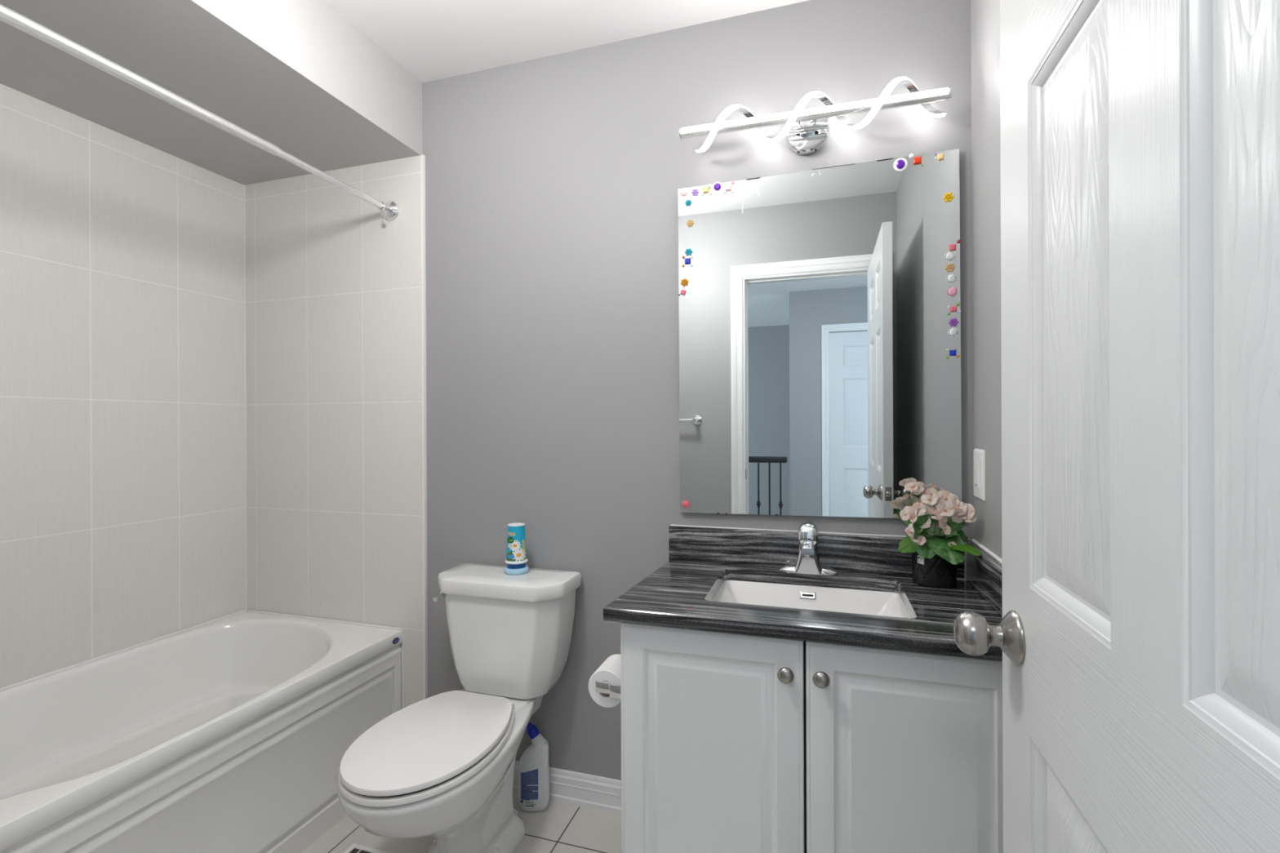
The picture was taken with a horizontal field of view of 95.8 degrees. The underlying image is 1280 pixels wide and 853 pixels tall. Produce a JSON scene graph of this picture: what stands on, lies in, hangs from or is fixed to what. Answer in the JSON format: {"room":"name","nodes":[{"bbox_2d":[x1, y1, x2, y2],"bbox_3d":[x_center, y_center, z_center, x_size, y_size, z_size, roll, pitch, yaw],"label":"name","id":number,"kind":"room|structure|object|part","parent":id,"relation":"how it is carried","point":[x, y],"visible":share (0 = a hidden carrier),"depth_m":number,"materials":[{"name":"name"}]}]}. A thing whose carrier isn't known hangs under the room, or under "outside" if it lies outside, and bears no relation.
{"room":"bathroom","nodes":[
{"label":"bathroom","id":0,"kind":"room"},
{"bbox_2d":[0,83,245,688],"bbox_3d":[-1.833,0.139,1.548,0.100,2.176,1.580,0,0,17],"label":"wall","id":1,"kind":"structure","parent":0,"point":[122,438],"depth_m":1.84,"materials":[{"name":"tile"}]},
{"bbox_2d":[0,0,422,185],"bbox_3d":[-1.430,-1.120,1.473,0.925,0.339,1.680,0,0,17],"label":"soffit","id":2,"kind":"structure","parent":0,"point":[299,76],"depth_m":1.64,"materials":[{"name":"paint"}]},
{"bbox_2d":[301,793,621,852],"bbox_3d":[-0.583,1.252,1.099,2.747,0.060,1.700,0,0,17],"label":"floor","id":3,"kind":"structure","parent":0,"point":[560,828],"depth_m":1.72,"materials":[{"name":"tile"}]},
{"bbox_2d":[0,609,404,852],"bbox_3d":[-1.427,0.973,1.420,0.744,0.506,1.568,0,0,17],"label":"bathtub","id":4,"kind":"object","parent":3,"relation":"on","point":[233,733],"visible":0.99,"depth_m":1.66,"materials":[{"name":"white plastic"}]},
{"bbox_3d":[-1.081,0.998,1.321,0.008,0.317,1.488,0,0,17],"label":"apron panel","id":5,"kind":"part","parent":4,"relation":"part of","materials":[{"name":"white plastic"}]},
{"bbox_2d":[343,843,386,852],"bbox_3d":[-0.823,1.220,1.529,0.120,0.006,0.298,0,0,17],"label":"floor vent","id":6,"kind":"object","parent":3,"relation":"in","point":[354,848],"visible":1,"depth_m":1.66,"materials":[{"name":"white plastic"}]},
{"bbox_2d":[337,563,581,852],"bbox_3d":[-0.494,0.842,1.583,0.438,0.760,0.690,0,0,17],"label":"toilet","id":7,"kind":"object","parent":3,"relation":"on","point":[441,766],"visible":1,"depth_m":1.59,"materials":[{"name":"porcelain"},{"name":"plastic"}]},
{"bbox_3d":[-0.536,0.796,1.482,0.352,0.017,0.468,0,0,17],"label":"seat lid","id":8,"kind":"part","parent":7,"relation":"part of","materials":[{"name":"white plastic"}]},
{"bbox_3d":[-0.512,1.024,1.555,0.368,0.394,0.626,0,0,17],"label":"bowl","id":9,"kind":"part","parent":7,"relation":"part of","materials":[{"name":"white ceramic"}]},
{"bbox_3d":[-0.633,0.532,1.825,0.017,0.026,0.057,0,0,10],"label":"flush lever","id":10,"kind":"part","parent":7,"relation":"part of","materials":[{"name":"silver metal"}]},
{"bbox_3d":[-0.424,0.485,1.813,0.438,0.048,0.208,0,0,17],"label":"tank lid","id":11,"kind":"part","parent":7,"relation":"part of","materials":[{"name":"white ceramic"}]},
{"bbox_3d":[-0.422,0.660,1.817,0.410,0.329,0.183,0,0,17],"label":"tank","id":12,"kind":"part","parent":7,"relation":"part of","materials":[{"name":"white ceramic"}]},
{"bbox_2d":[503,522,528,575],"bbox_3d":[-0.391,0.385,1.827,0.077,0.153,0.077,0,0,17],"label":"air freshener","id":13,"kind":"object","parent":7,"relation":"on","point":[516,553],"visible":1,"depth_m":1.80,"materials":[{"name":"blue plastic"}]},
{"bbox_2d":[507,554,514,559],"bbox_3d":[-0.402,0.405,1.798,0.026,0.015,0.003,0,0,21],"label":"print","id":14,"kind":"object","parent":13,"relation":"on","point":[509,556],"depth_m":1.80,"materials":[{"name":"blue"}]},
{"bbox_2d":[521,539,525,560],"bbox_3d":[-0.365,0.386,1.811,0.004,0.063,0.020,0,0,29],"label":"print","id":15,"kind":"object","parent":13,"relation":"on","point":[523,541],"depth_m":1.81,"materials":[{"name":"yellow"}]},
{"bbox_2d":[517,722,549,811],"bbox_3d":[-0.341,1.083,1.850,0.102,0.274,0.059,0,0,2],"label":"bottle","id":16,"kind":"object","parent":3,"relation":"on","point":[533,771],"visible":0.96,"depth_m":1.83,"materials":[{"name":"white plastic"}]},
{"bbox_2d":[520,800,536,807],"bbox_3d":[-0.352,1.190,1.823,0.051,0.017,0.003,0,0,8],"label":"print","id":17,"kind":"object","parent":16,"relation":"attached to","point":[523,803],"depth_m":1.82,"materials":[{"name":"white paper"}]},
{"bbox_2d":[620,622,1003,852],"bbox_3d":[0.415,0.828,1.411,0.820,0.779,0.507,0,0,17],"label":"vanity cabinet","id":18,"kind":"object","parent":3,"relation":"on","point":[731,743],"visible":0.95,"depth_m":1.20,"materials":[{"name":"white wood"}]},
{"bbox_2d":[595,680,620,698],"bbox_3d":[-0.053,0.612,1.402,0.068,0.032,0.132,0,0,17],"label":"toilet paper holder","id":19,"kind":"object","parent":18,"relation":"attached to","point":[601,686],"visible":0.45,"depth_m":1.34,"materials":[{"name":"silver metal"}]},
{"bbox_2d":[588,653,621,707],"bbox_3d":[-0.066,0.617,1.406,0.089,0.089,0.101,0,0,17],"label":"toilet paper roll","id":20,"kind":"object","parent":19,"relation":"on","point":[609,671],"visible":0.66,"depth_m":1.36,"materials":[{"name":"white paper"}]},
{"bbox_3d":[0.150,0.782,1.265,0.402,0.674,0.016,0,0,17],"label":"door","id":21,"kind":"part","parent":18,"relation":"part of","materials":[{"name":"white wood"}]},
{"bbox_3d":[0.301,0.513,1.194,0.034,0.034,0.028,0,0,17],"label":"knob","id":22,"kind":"part","parent":18,"relation":"part of","materials":[{"name":"silver metal"}]},
{"bbox_2d":[603,560,1002,661],"bbox_3d":[0.396,0.421,1.408,0.852,0.031,0.484,0,0,17],"label":"countertop","id":23,"kind":"structure","parent":18,"relation":"on","point":[679,594],"depth_m":1.28,"materials":[{"name":"black stone"}]},
{"bbox_2d":[778,521,839,575],"bbox_3d":[0.460,0.336,1.583,0.162,0.138,0.116,0,0,17],"label":"faucet","id":24,"kind":"object","parent":23,"relation":"on","point":[807,562],"visible":1,"depth_m":1.58,"materials":[{"name":"silver metal"}]},
{"bbox_3d":[0.456,0.338,1.571,0.048,0.042,0.089,0,0,17],"label":"spout","id":25,"kind":"part","parent":24,"relation":"part of","materials":[{"name":"silver metal"}]},
{"bbox_3d":[0.465,0.298,1.599,0.054,0.060,0.072,0,0,17],"label":"lever handle","id":26,"kind":"part","parent":24,"relation":"part of","materials":[{"name":"silver metal"}]},
{"bbox_3d":[0.468,0.397,1.609,0.162,0.017,0.052,0,0,17],"label":"plate","id":27,"kind":"part","parent":24,"relation":"part of","materials":[{"name":"silver metal"}]},
{"bbox_2d":[711,579,910,617],"bbox_3d":[0.413,0.497,1.435,0.498,0.120,0.347,0,0,17],"label":"undermount sink","id":28,"kind":"object","parent":23,"relation":"in","point":[873,602],"visible":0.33,"depth_m":1.56,"materials":[{"name":"white ceramic"},{"name":"chrome"}]},
{"bbox_3d":[0.457,0.460,1.574,0.042,0.019,0.012,0,0,17],"label":"overflow plate","id":29,"kind":"part","parent":28,"relation":"part of","materials":[{"name":"grey metal"}]},
{"bbox_2d":[897,481,981,588],"bbox_3d":[0.748,0.273,1.460,0.174,0.260,0.159,0,0,17],"label":"potted flowers","id":30,"kind":"object","parent":23,"relation":"on","point":[935,558],"visible":1,"depth_m":1.44,"materials":[{"name":"pink plant"}]},
{"bbox_3d":[0.747,0.252,1.468,0.005,0.133,0.025,0,0,26],"label":"stem","id":31,"kind":"part","parent":30,"relation":"part of","materials":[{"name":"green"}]},
{"bbox_2d":[965,538,1002,617],"bbox_3d":[0.795,0.349,1.287,0.022,0.110,0.480,0,0,17],"label":"side splash","id":32,"kind":"object","parent":23,"relation":"on","point":[984,571],"visible":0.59,"depth_m":1.33,"materials":[{"name":"black stone"}]},
{"bbox_3d":[0.368,0.513,1.174,0.034,0.034,0.028,0,0,17],"label":"knob","id":33,"kind":"part","parent":18,"relation":"part of","materials":[{"name":"silver metal"}]},
{"bbox_3d":[0.539,0.780,1.144,0.402,0.674,0.016,0,0,17],"label":"door","id":34,"kind":"part","parent":18,"relation":"part of","materials":[{"name":"white wood"}]},
{"bbox_2d":[326,0,808,83],"bbox_3d":[-0.119,-1.255,1.065,1.822,0.080,1.680,0,0,17],"label":"ceiling","id":35,"kind":"structure","parent":0,"point":[433,40],"depth_m":1.75,"materials":[{"name":"white paint"}]},
{"bbox_2d":[422,0,973,780],"bbox_3d":[-0.321,0.003,1.958,2.747,2.435,0.100,0,0,17],"label":"wall","id":36,"kind":"structure","parent":0,"point":[553,183],"depth_m":1.85,"materials":[{"name":"grey paint"}]},
{"bbox_2d":[243,184,247,609],"bbox_3d":[-1.554,-0.108,2.276,0.004,1.686,0.004,0,0,17],"label":"trim","id":37,"kind":"structure","parent":36,"relation":"attached to","point":[244,252],"depth_m":2.27,"materials":[{"name":"white"}]},
{"bbox_2d":[244,155,423,709],"bbox_3d":[-1.156,0.136,2.160,0.830,2.176,0.010,0,0,17],"label":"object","id":38,"kind":"structure","parent":36,"relation":"attached to","point":[334,365],"depth_m":2.14,"materials":[{"name":"white tile"}]},
{"bbox_2d":[0,4,399,220],"bbox_3d":[-1.121,-0.762,1.321,0.069,0.084,1.568,0,0,17],"label":"shower curtain rod","id":39,"kind":"object","parent":38,"relation":"attached to","point":[390,209],"visible":1,"depth_m":1.35,"materials":[{"name":"white metal"}]},
{"bbox_2d":[421,154,427,699],"bbox_3d":[-0.757,0.134,2.035,0.006,2.176,0.012,0,0,17],"label":"trim","id":40,"kind":"structure","parent":36,"relation":"attached to","point":[423,157],"depth_m":2.03,"materials":[{"name":"white"}]},
{"bbox_2d":[512,760,621,815],"bbox_3d":[-0.325,1.170,1.902,0.890,0.101,0.014,0,0,17],"label":"baseboard","id":41,"kind":"structure","parent":36,"relation":"attached to","point":[599,793],"depth_m":1.85,"materials":[{"name":"white paint"}]},
{"bbox_2d":[679,76,951,155],"bbox_3d":[0.456,-0.835,1.582,0.700,0.120,0.150,0,0,17],"label":"wall light","id":42,"kind":"object","parent":36,"relation":"attached to","point":[806,131],"visible":1,"depth_m":1.57,"materials":[{"name":"chrome"},{"name":"glowing white acrylic"}]},
{"bbox_2d":[681,87,948,133],"bbox_3d":[0.446,-0.844,1.552,0.684,0.025,0.008,0,0,17],"label":"diffuser","id":43,"kind":"object","parent":42,"relation":"attached to","point":[942,94],"depth_m":1.54,"materials":[{"name":"white"}]},
{"bbox_2d":[668,524,970,580],"bbox_3d":[0.481,0.367,1.642,0.820,0.135,0.026,0,0,17],"label":"back splash","id":44,"kind":"object","parent":36,"relation":"attached to","point":[866,553],"visible":0.5,"depth_m":1.66,"materials":[{"name":"black stone"}]},
{"bbox_2d":[678,148,961,518],"bbox_3d":[0.484,-0.236,1.645,0.764,0.990,0.016,0,0,17],"label":"wall mirror","id":45,"kind":"object","parent":36,"relation":"attached to","point":[816,377],"visible":0.85,"depth_m":1.63,"materials":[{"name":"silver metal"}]},
{"bbox_2d":[678,287,685,295],"bbox_3d":[0.126,-0.408,1.744,0.025,0.025,0.005,0,0,17],"label":"sticker","id":46,"kind":"object","parent":45,"relation":"attached to","point":[682,291],"visible":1,"depth_m":1.74,"materials":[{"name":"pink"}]},
{"bbox_2d":[679,187,688,198],"bbox_3d":[0.133,-0.705,1.742,0.030,0.030,0.006,0,0,17],"label":"sticker","id":47,"kind":"object","parent":45,"relation":"attached to","point":[684,192],"visible":1,"depth_m":1.74,"materials":[{"name":"white plastic"}]},
{"bbox_2d":[680,278,688,286],"bbox_3d":[0.134,-0.435,1.742,0.024,0.025,0.004,0,0,17],"label":"sticker","id":48,"kind":"object","parent":45,"relation":"attached to","point":[684,282],"visible":1,"depth_m":1.74,"materials":[{"name":"orange plastic"}]},
{"bbox_2d":[681,499,690,508],"bbox_3d":[0.139,0.234,1.742,0.027,0.026,0.006,0,0,17],"label":"sticker","id":49,"kind":"object","parent":45,"relation":"attached to","point":[686,504],"visible":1,"depth_m":1.74,"materials":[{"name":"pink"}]},
{"bbox_2d":[682,256,692,266],"bbox_3d":[0.142,-0.497,1.739,0.032,0.033,0.005,0,0,17],"label":"sticker","id":50,"kind":"object","parent":45,"relation":"attached to","point":[687,260],"visible":1,"depth_m":1.74,"materials":[{"name":"blue plastic"}]},
{"bbox_2d":[684,198,693,207],"bbox_3d":[0.145,-0.673,1.738,0.028,0.028,0.005,0,0,17],"label":"sticker","id":51,"kind":"object","parent":45,"relation":"attached to","point":[688,202],"visible":1,"depth_m":1.74,"materials":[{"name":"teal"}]},
{"bbox_2d":[684,248,692,255],"bbox_3d":[0.146,-0.526,1.738,0.023,0.021,0.004,0,0,17],"label":"sticker","id":52,"kind":"object","parent":45,"relation":"attached to","point":[688,251],"visible":1,"depth_m":1.74,"materials":[{"name":"teal plastic"}]},
{"bbox_2d":[686,219,693,226],"bbox_3d":[0.150,-0.612,1.737,0.023,0.021,0.004,0,0,17],"label":"sticker","id":53,"kind":"object","parent":45,"relation":"attached to","point":[690,222],"visible":1,"depth_m":1.74,"materials":[{"name":"brown plastic"}]},
{"bbox_2d":[690,187,700,197],"bbox_3d":[0.165,-0.702,1.732,0.030,0.030,0.005,0,0,17],"label":"sticker","id":54,"kind":"object","parent":45,"relation":"attached to","point":[695,192],"visible":1,"depth_m":1.73,"materials":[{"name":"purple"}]},
{"bbox_2d":[701,184,711,195],"bbox_3d":[0.197,-0.705,1.722,0.033,0.031,0.005,0,0,17],"label":"sticker","id":55,"kind":"object","parent":45,"relation":"attached to","point":[705,189],"visible":1,"depth_m":1.72,"materials":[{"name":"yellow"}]},
{"bbox_2d":[712,182,722,191],"bbox_3d":[0.229,-0.710,1.712,0.030,0.030,0.006,0,0,17],"label":"sticker","id":56,"kind":"object","parent":45,"relation":"attached to","point":[717,186],"visible":1,"depth_m":1.71,"materials":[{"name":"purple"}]},
{"bbox_2d":[723,180,734,193],"bbox_3d":[0.261,-0.705,1.702,0.034,0.035,0.005,0,0,17],"label":"sticker","id":57,"kind":"object","parent":45,"relation":"attached to","point":[728,187],"visible":1,"depth_m":1.70,"materials":[{"name":"pink"}]},
{"bbox_2d":[739,183,743,213],"bbox_3d":[0.298,-0.668,1.693,0.012,0.088,0.001,0,0,17],"label":"adhesive streak","id":58,"kind":"object","parent":45,"relation":"attached to","point":[740,184],"visible":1,"depth_m":1.69,"materials":[{"name":"white"}]},
{"bbox_2d":[752,178,759,195],"bbox_3d":[0.339,-0.694,1.680,0.021,0.052,0.001,0,0,17],"label":"adhesive streak","id":59,"kind":"object","parent":45,"relation":"attached to","point":[753,180],"visible":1,"depth_m":1.68,"materials":[{"name":"white"}]},
{"bbox_2d":[893,157,907,170],"bbox_3d":[0.704,-0.710,1.564,0.035,0.035,0.006,0,0,17],"label":"sticker","id":60,"kind":"object","parent":45,"relation":"attached to","point":[900,164],"visible":1,"depth_m":1.56,"materials":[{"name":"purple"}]},
{"bbox_2d":[908,153,924,165],"bbox_3d":[0.742,-0.717,1.552,0.036,0.036,0.005,0,0,17],"label":"sticker","id":61,"kind":"object","parent":45,"relation":"attached to","point":[917,160],"visible":1,"depth_m":1.55,"materials":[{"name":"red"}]},
{"bbox_2d":[934,152,943,162],"bbox_3d":[0.795,-0.716,1.536,0.022,0.027,0.005,0,0,17],"label":"sticker","id":62,"kind":"object","parent":45,"relation":"attached to","point":[940,157],"visible":1,"depth_m":1.53,"materials":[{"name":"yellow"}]},
{"bbox_2d":[942,192,954,201],"bbox_3d":[0.817,-0.607,1.529,0.027,0.025,0.004,0,0,17],"label":"sticker","id":63,"kind":"object","parent":45,"relation":"attached to","point":[948,197],"visible":1,"depth_m":1.53,"materials":[{"name":"yellow plastic"}]},
{"bbox_2d":[945,263,955,271],"bbox_3d":[0.821,-0.420,1.529,0.024,0.022,0.004,0,0,17],"label":"sticker","id":64,"kind":"object","parent":45,"relation":"attached to","point":[949,267],"visible":1,"depth_m":1.53,"materials":[{"name":"brown plastic"}]},
{"bbox_2d":[944,250,955,262],"bbox_3d":[0.820,-0.450,1.529,0.029,0.028,0.006,0,0,17],"label":"sticker","id":65,"kind":"object","parent":45,"relation":"attached to","point":[950,255],"visible":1,"depth_m":1.53,"materials":[{"name":"white plastic"}]},
{"bbox_2d":[946,273,957,283],"bbox_3d":[0.824,-0.391,1.528,0.027,0.026,0.006,0,0,17],"label":"sticker","id":66,"kind":"object","parent":45,"relation":"attached to","point":[951,278],"visible":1,"depth_m":1.53,"materials":[{"name":"white"}]},
{"bbox_2d":[946,286,957,297],"bbox_3d":[0.825,-0.356,1.527,0.027,0.026,0.006,0,0,17],"label":"sticker","id":67,"kind":"object","parent":45,"relation":"attached to","point":[952,291],"visible":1,"depth_m":1.53,"materials":[{"name":"pink plastic"}]},
{"bbox_2d":[946,348,959,359],"bbox_3d":[0.827,-0.193,1.527,0.033,0.028,0.005,0,0,17],"label":"sticker","id":68,"kind":"object","parent":45,"relation":"attached to","point":[953,353],"visible":1,"depth_m":1.52,"materials":[{"name":"blue plastic"}]},
{"bbox_2d":[947,327,959,337],"bbox_3d":[0.828,-0.249,1.527,0.027,0.026,0.006,0,0,17],"label":"sticker","id":69,"kind":"object","parent":45,"relation":"attached to","point":[953,331],"visible":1,"depth_m":1.52,"materials":[{"name":"white"}]},
{"bbox_2d":[948,318,959,326],"bbox_3d":[0.829,-0.275,1.526,0.024,0.022,0.004,0,0,17],"label":"sticker","id":70,"kind":"object","parent":45,"relation":"attached to","point":[952,321],"visible":1,"depth_m":1.53,"materials":[{"name":"purple plastic"}]},
{"bbox_2d":[946,302,960,315],"bbox_3d":[0.829,-0.310,1.526,0.032,0.031,0.005,0,0,17],"label":"sticker","id":71,"kind":"object","parent":45,"relation":"attached to","point":[953,308],"visible":1,"depth_m":1.52,"materials":[{"name":"red"}]},
{"bbox_2d":[949,240,960,250],"bbox_3d":[0.831,-0.479,1.525,0.027,0.027,0.005,0,0,17],"label":"sticker","id":72,"kind":"object","parent":45,"relation":"attached to","point":[953,246],"visible":1,"depth_m":1.52,"materials":[{"name":"red plastic"}]},
{"bbox_2d":[911,545,957,588],"bbox_3d":[0.755,0.355,1.485,0.105,0.098,0.105,0,0,17],"label":"pot","id":73,"kind":"object","parent":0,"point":[935,572],"depth_m":1.44,"materials":[{"name":"black plastic"}]},
{"bbox_2d":[970,0,1001,558],"bbox_3d":[0.676,-0.001,0.705,0.100,2.435,1.700,0,0,17],"label":"wall","id":74,"kind":"structure","parent":0,"point":[984,14],"depth_m":1.39,"materials":[{"name":"grey paint"}]},
{"bbox_2d":[973,448,985,501],"bbox_3d":[0.853,0.120,1.459,0.010,0.125,0.088,0,0,17],"label":"light switch","id":75,"kind":"object","parent":74,"relation":"attached to","point":[979,455],"visible":1,"depth_m":1.44,"materials":[{"name":"white plastic"}]},
{"bbox_3d":[-0.823,0.006,0.344,2.747,2.435,0.120,0,0,17],"label":"wall","id":76,"kind":"structure","parent":0,"visible":0},
{"bbox_2d":[953,0,1279,852],"bbox_3d":[0.410,0.198,0.441,0.176,2.020,0.775,0,0,17],"label":"door","id":77,"kind":"structure","parent":76,"relation":"in","point":[1137,633],"depth_m":0.47,"materials":[{"name":"white paint"}]},
{"bbox_3d":[0.454,0.273,0.758,0.070,0.068,0.068,0,0,17],"label":"knob","id":78,"kind":"part","parent":77,"relation":"part of","materials":[{"name":"silver metal"}]},
{"bbox_3d":[0.410,-0.467,0.450,0.036,0.100,0.515,0,0,17],"label":"rail","id":79,"kind":"part","parent":77,"relation":"part of","materials":[{"name":"white wood"}]},
{"bbox_3d":[0.458,-0.111,0.598,0.036,0.612,0.206,0,0,17],"label":"panel","id":80,"kind":"part","parent":77,"relation":"part of","materials":[{"name":"white paint"}]},
{"bbox_3d":[0.461,0.679,0.599,0.036,0.607,0.206,0,0,17],"label":"panel","id":81,"kind":"part","parent":77,"relation":"part of","materials":[{"name":"white paint"}]},
{"bbox_3d":[0.414,0.286,0.451,0.036,0.181,0.515,0,0,17],"label":"rail","id":82,"kind":"part","parent":77,"relation":"part of","materials":[{"name":"white wood"}]},
{"bbox_3d":[0.366,-0.110,0.303,0.036,0.612,0.206,0,0,17],"label":"panel","id":83,"kind":"part","parent":77,"relation":"part of","materials":[{"name":"white paint"}]}
]}

